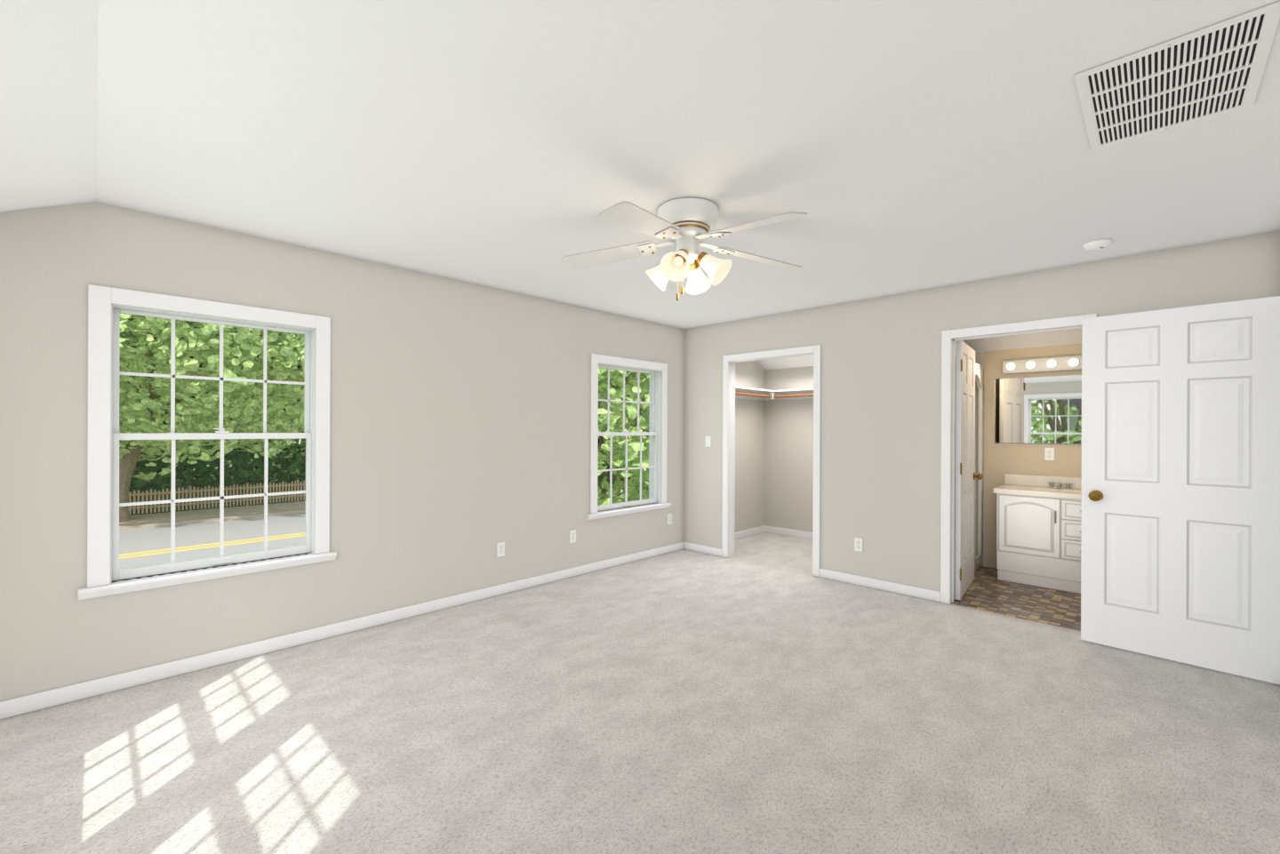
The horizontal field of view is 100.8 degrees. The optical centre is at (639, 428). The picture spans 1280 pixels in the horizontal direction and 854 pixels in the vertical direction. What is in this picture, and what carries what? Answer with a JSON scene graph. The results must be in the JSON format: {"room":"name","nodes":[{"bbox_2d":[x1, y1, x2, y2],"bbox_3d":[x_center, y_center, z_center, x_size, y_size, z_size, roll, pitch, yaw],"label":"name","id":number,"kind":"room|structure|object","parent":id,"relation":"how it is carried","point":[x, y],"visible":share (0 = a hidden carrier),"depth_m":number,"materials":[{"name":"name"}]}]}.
{"room":"empty bedroom","nodes":[
{"label":"empty bedroom","id":0,"kind":"room"},
{"bbox_2d":[0,201,685,702],"bbox_3d":[-0.780,0.047,4.682,0.150,2.680,6.800,0,0,44],"label":"wall","id":1,"kind":"structure","parent":0,"point":[460,414],"depth_m":3.43,"materials":[{"name":"paint"}]},
{"bbox_2d":[77,284,336,599],"bbox_3d":[-2.379,0.063,3.015,0.225,1.537,1.120,0,0,44],"label":"window","id":2,"kind":"structure","parent":1,"relation":"in","point":[105,578],"depth_m":2.89,"materials":[{"name":"paint"}]},
{"bbox_2d":[0,525,940,719],"bbox_3d":[0.794,1.294,3.143,4.260,0.080,6.500,0,0,44],"label":"baseboard","id":3,"kind":"structure","parent":1,"relation":"attached to","point":[60,696],"depth_m":3.43,"materials":[{"name":"paint"}]},
{"bbox_2d":[496,542,504,557],"bbox_3d":[-1.111,0.965,4.232,0.009,0.114,0.070,0,0,44],"label":"outlet","id":4,"kind":"object","parent":1,"relation":"attached to","point":[500,547],"visible":1,"depth_m":4.23,"materials":[{"name":"white plastic"}]},
{"bbox_2d":[569,529,575,543],"bbox_3d":[-0.601,0.967,4.755,0.009,0.114,0.070,0,0,44],"label":"outlet","id":5,"kind":"object","parent":1,"relation":"attached to","point":[572,533],"visible":1,"depth_m":4.75,"materials":[{"name":"white plastic"}]},
{"bbox_2d":[587,353,671,519],"bbox_3d":[-0.133,0.073,5.322,0.225,1.537,1.120,0,0,44],"label":"window","id":6,"kind":"structure","parent":1,"relation":"in","point":[658,372],"depth_m":5.38,"materials":[{"name":"paint"}]},
{"bbox_2d":[667,513,671,524],"bbox_3d":[0.320,0.971,5.701,0.009,0.114,0.070,0,0,44],"label":"outlet","id":7,"kind":"object","parent":1,"relation":"attached to","point":[669,516],"visible":1,"depth_m":5.70,"materials":[{"name":"white plastic"}]},
{"bbox_2d":[0,0,1279,369],"bbox_3d":[0.786,-0.954,3.161,4.510,0.545,6.800,0,0,44],"label":"ceiling","id":8,"kind":"structure","parent":0,"point":[922,144],"depth_m":2.00,"materials":[{"name":"paint"}]},
{"bbox_2d":[562,197,807,300],"bbox_3d":[0.249,-0.876,2.645,1.264,0.466,1.276,0,0,44],"label":"fan","id":9,"kind":"object","parent":8,"relation":"hanging from","point":[687,221],"visible":1,"depth_m":2.60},
{"bbox_2d":[1082,239,1111,250],"bbox_3d":[2.693,-1.080,3.119,0.128,0.036,0.128,0,0,44],"label":"smoke detector","id":10,"kind":"object","parent":8,"relation":"attached to","point":[1100,244],"visible":1,"depth_m":3.09,"materials":[{"name":"white plastic"}]},
{"bbox_2d":[1073,0,1279,150],"bbox_3d":[1.715,-1.098,1.720,0.420,0.009,0.610,0,0,44],"label":"ceiling vent","id":11,"kind":"object","parent":8,"relation":"in","point":[1216,69],"visible":1,"depth_m":1.67,"materials":[{"name":"white metal"}]},
{"bbox_2d":[0,531,1279,853],"bbox_3d":[0.794,1.363,3.143,4.260,0.060,6.500,0,0,44],"label":"floor","id":12,"kind":"structure","parent":0,"point":[683,701],"depth_m":2.27,"materials":[{"name":"grey carpet"}]},
{"bbox_2d":[734,360,764,532],"bbox_3d":[1.092,0.035,6.418,0.110,2.600,1.400,0,0,44],"label":"wall","id":13,"kind":"structure","parent":0,"point":[749,414],"depth_m":6.62,"materials":[{"name":"paint"}]},
{"bbox_2d":[764,352,996,568],"bbox_3d":[3.119,0.064,5.526,4.260,2.680,0.150,0,0,44],"label":"wall","id":14,"kind":"structure","parent":0,"point":[788,424],"depth_m":6.63,"materials":[{"name":"paint"}]},
{"bbox_2d":[735,386,813,400],"bbox_3d":[1.728,-0.419,5.814,1.638,0.103,1.379,0,0,44],"label":"shelf rail","id":15,"kind":"object","parent":14,"relation":"attached to","point":[740,392],"visible":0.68,"depth_m":6.42,"materials":[{"name":"paint"}]},
{"bbox_2d":[954,341,956,551],"bbox_3d":[2.595,0.031,4.557,0.060,2.620,0.830,0,0,44],"label":"wall","id":16,"kind":"structure","parent":0,"point":[956,341],"depth_m":4.76,"materials":[{"name":"paint"}]},
{"bbox_2d":[684,231,1279,591],"bbox_3d":[2.055,0.029,4.433,4.260,2.620,0.100,0,0,44],"label":"wall","id":17,"kind":"structure","parent":0,"point":[881,356],"depth_m":4.34,"materials":[{"name":"paint"}]},
{"bbox_2d":[705,436,711,447],"bbox_3d":[0.725,0.133,5.647,0.070,0.114,0.016,0,0,44],"label":"switch","id":18,"kind":"object","parent":17,"relation":"attached to","point":[708,438],"visible":1,"depth_m":5.64,"materials":[{"name":"white plastic"}]},
{"bbox_2d":[722,344,820,576],"bbox_3d":[1.284,0.288,5.183,1.060,2.095,0.132,0,0,44],"label":"trim","id":19,"kind":"structure","parent":17,"relation":"attached to","point":[729,361],"depth_m":5.46,"materials":[{"name":"paint"}]},
{"bbox_2d":[854,537,862,551],"bbox_3d":[1.870,0.993,4.533,0.070,0.114,0.009,0,0,44],"label":"outlet","id":20,"kind":"object","parent":17,"relation":"attached to","point":[858,542],"visible":1,"depth_m":4.53,"materials":[{"name":"white plastic"}]},
{"bbox_2d":[954,340,982,599],"bbox_3d":[2.711,0.320,4.406,0.167,2.020,0.776,0,0,39],"label":"bathroom door","id":21,"kind":"structure","parent":17,"relation":"in","point":[965,476],"depth_m":4.29,"materials":[{"name":"paint"}]},
{"bbox_2d":[940,313,1096,604],"bbox_3d":[2.693,0.294,3.813,0.910,2.095,0.136,0,0,44],"label":"door frame","id":22,"kind":"structure","parent":17,"relation":"attached to","point":[948,338],"depth_m":4.05,"materials":[{"name":"paint"}]},
{"bbox_2d":[950,566,1080,631],"bbox_3d":[3.165,1.375,4.324,2.510,0.058,1.500,0,0,44],"label":"floor","id":23,"kind":"structure","parent":0,"point":[986,593],"depth_m":4.14,"materials":[{"name":"tile"}]},
{"bbox_2d":[974,362,983,572],"bbox_3d":[2.910,0.363,5.229,0.715,1.960,0.555,0,0,44],"label":"door","id":24,"kind":"structure","parent":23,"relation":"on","point":[979,369],"depth_m":5.13,"materials":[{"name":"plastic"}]},
{"bbox_2d":[993,473,1081,593],"bbox_3d":[3.603,0.888,4.593,0.820,0.915,0.495,0,0,44],"label":"vanity","id":25,"kind":"object","parent":23,"relation":"on","point":[1039,517],"visible":0.73,"depth_m":4.52,"materials":[{"name":"paint"}]},
{"bbox_2d":[984,343,1081,567],"bbox_3d":[3.460,0.035,4.112,1.799,2.620,1.400,0,0,44],"label":"wall","id":26,"kind":"structure","parent":0,"point":[1000,460],"depth_m":5.04,"materials":[{"name":"paint"}]},
{"bbox_2d":[993,374,1081,444],"bbox_3d":[3.687,-0.171,4.857,0.743,0.621,0.008,0,0,44],"label":"mirror","id":27,"kind":"object","parent":26,"relation":"attached to","point":[1042,410],"visible":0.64,"depth_m":4.86,"materials":[{"name":"white mirror"}]},
{"bbox_2d":[1001,354,1081,374],"bbox_3d":[3.653,-0.584,4.816,0.610,0.130,0.116,0,0,44],"label":"sconce","id":28,"kind":"object","parent":26,"relation":"attached to","point":[1070,363],"visible":0.96,"depth_m":4.82,"materials":[{"name":"glass"}]},
{"bbox_2d":[1044,448,1054,460],"bbox_3d":[3.726,0.230,4.816,0.070,0.114,0.009,0,0,44],"label":"bathroom outlet","id":29,"kind":"object","parent":26,"relation":"attached to","point":[1049,452],"visible":1,"depth_m":4.81,"materials":[{"name":"white plastic"}]},
{"bbox_3d":[2.361,0.060,1.622,0.100,2.680,6.800,0,0,44],"label":"wall","id":30,"kind":"structure","parent":0,"visible":0},
{"bbox_2d":[1080,296,1279,684],"bbox_3d":[3.081,0.319,3.053,0.167,2.025,0.824,0,0,-43],"label":"entry door","id":31,"kind":"structure","parent":30,"relation":"in","point":[1180,540],"depth_m":3.01,"materials":[{"name":"paint"}]},
{"label":"outside","id":32,"kind":"structure","parent":0,"visible":0},
{"bbox_2d":[119,443,305,527],"bbox_3d":[-14.228,4.418,48.118,240.000,0.300,280.000,0,0,44],"label":"ground","id":33,"kind":"structure","parent":32,"point":[196,477],"depth_m":30.70,"materials":[{"name":"green plant"}]},
{"bbox_2d":[119,315,235,471],"bbox_3d":[-30.507,-3.841,30.914,13.706,16.188,13.058,0,0,44],"label":"trees","id":34,"kind":"object","parent":33,"relation":"on","point":[132,335],"visible":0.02,"depth_m":29.34,"materials":[{"name":"green plant"}]},
{"bbox_2d":[119,313,304,522],"bbox_3d":[-22.535,-3.727,24.574,18.717,16.064,17.538,0,0,-40],"label":"tree","id":35,"kind":"object","parent":33,"relation":"on","point":[144,402],"visible":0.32,"depth_m":22.80,"materials":[{"name":"green plant"}]},
{"bbox_2d":[128,439,305,509],"bbox_3d":[-13.343,2.597,40.672,4.986,4.788,92.918,0,0,44],"label":"hedge","id":36,"kind":"object","parent":33,"relation":"on","point":[158,483],"visible":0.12,"depth_m":29.50,"materials":[{"name":"green plant"}]},
{"bbox_2d":[128,480,305,514],"bbox_3d":[-11.995,3.653,39.027,0.160,1.250,90.085,0,0,44],"label":"fence","id":37,"kind":"object","parent":33,"relation":"on","point":[247,487],"visible":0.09,"depth_m":27.91,"materials":[{"name":"brown wood"}]},
{"bbox_2d":[178,328,305,492],"bbox_3d":[-25.325,-1.618,35.566,12.529,11.838,12.407,0,0,44],"label":"trees","id":38,"kind":"object","parent":33,"relation":"on","point":[271,442],"visible":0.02,"depth_m":34.55,"materials":[{"name":"green plant"}]},
{"bbox_2d":[597,371,648,480],"bbox_3d":[1.050,-1.472,24.348,11.051,11.728,10.656,0,0,-38],"label":"tree","id":39,"kind":"object","parent":33,"relation":"on","point":[616,387],"visible":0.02,"depth_m":21.11,"materials":[{"name":"green plant"}]},
{"bbox_2d":[597,368,649,505],"bbox_3d":[-1.017,-0.742,16.431,8.916,10.274,8.753,0,0,6],"label":"tree","id":40,"kind":"object","parent":33,"relation":"on","point":[616,408],"visible":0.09,"depth_m":14.04,"materials":[{"name":"green plant"}]},
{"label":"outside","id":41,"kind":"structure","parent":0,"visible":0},
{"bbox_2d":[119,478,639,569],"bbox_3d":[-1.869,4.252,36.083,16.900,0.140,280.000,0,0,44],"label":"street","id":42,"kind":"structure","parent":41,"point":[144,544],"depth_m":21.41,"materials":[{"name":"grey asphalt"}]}
]}

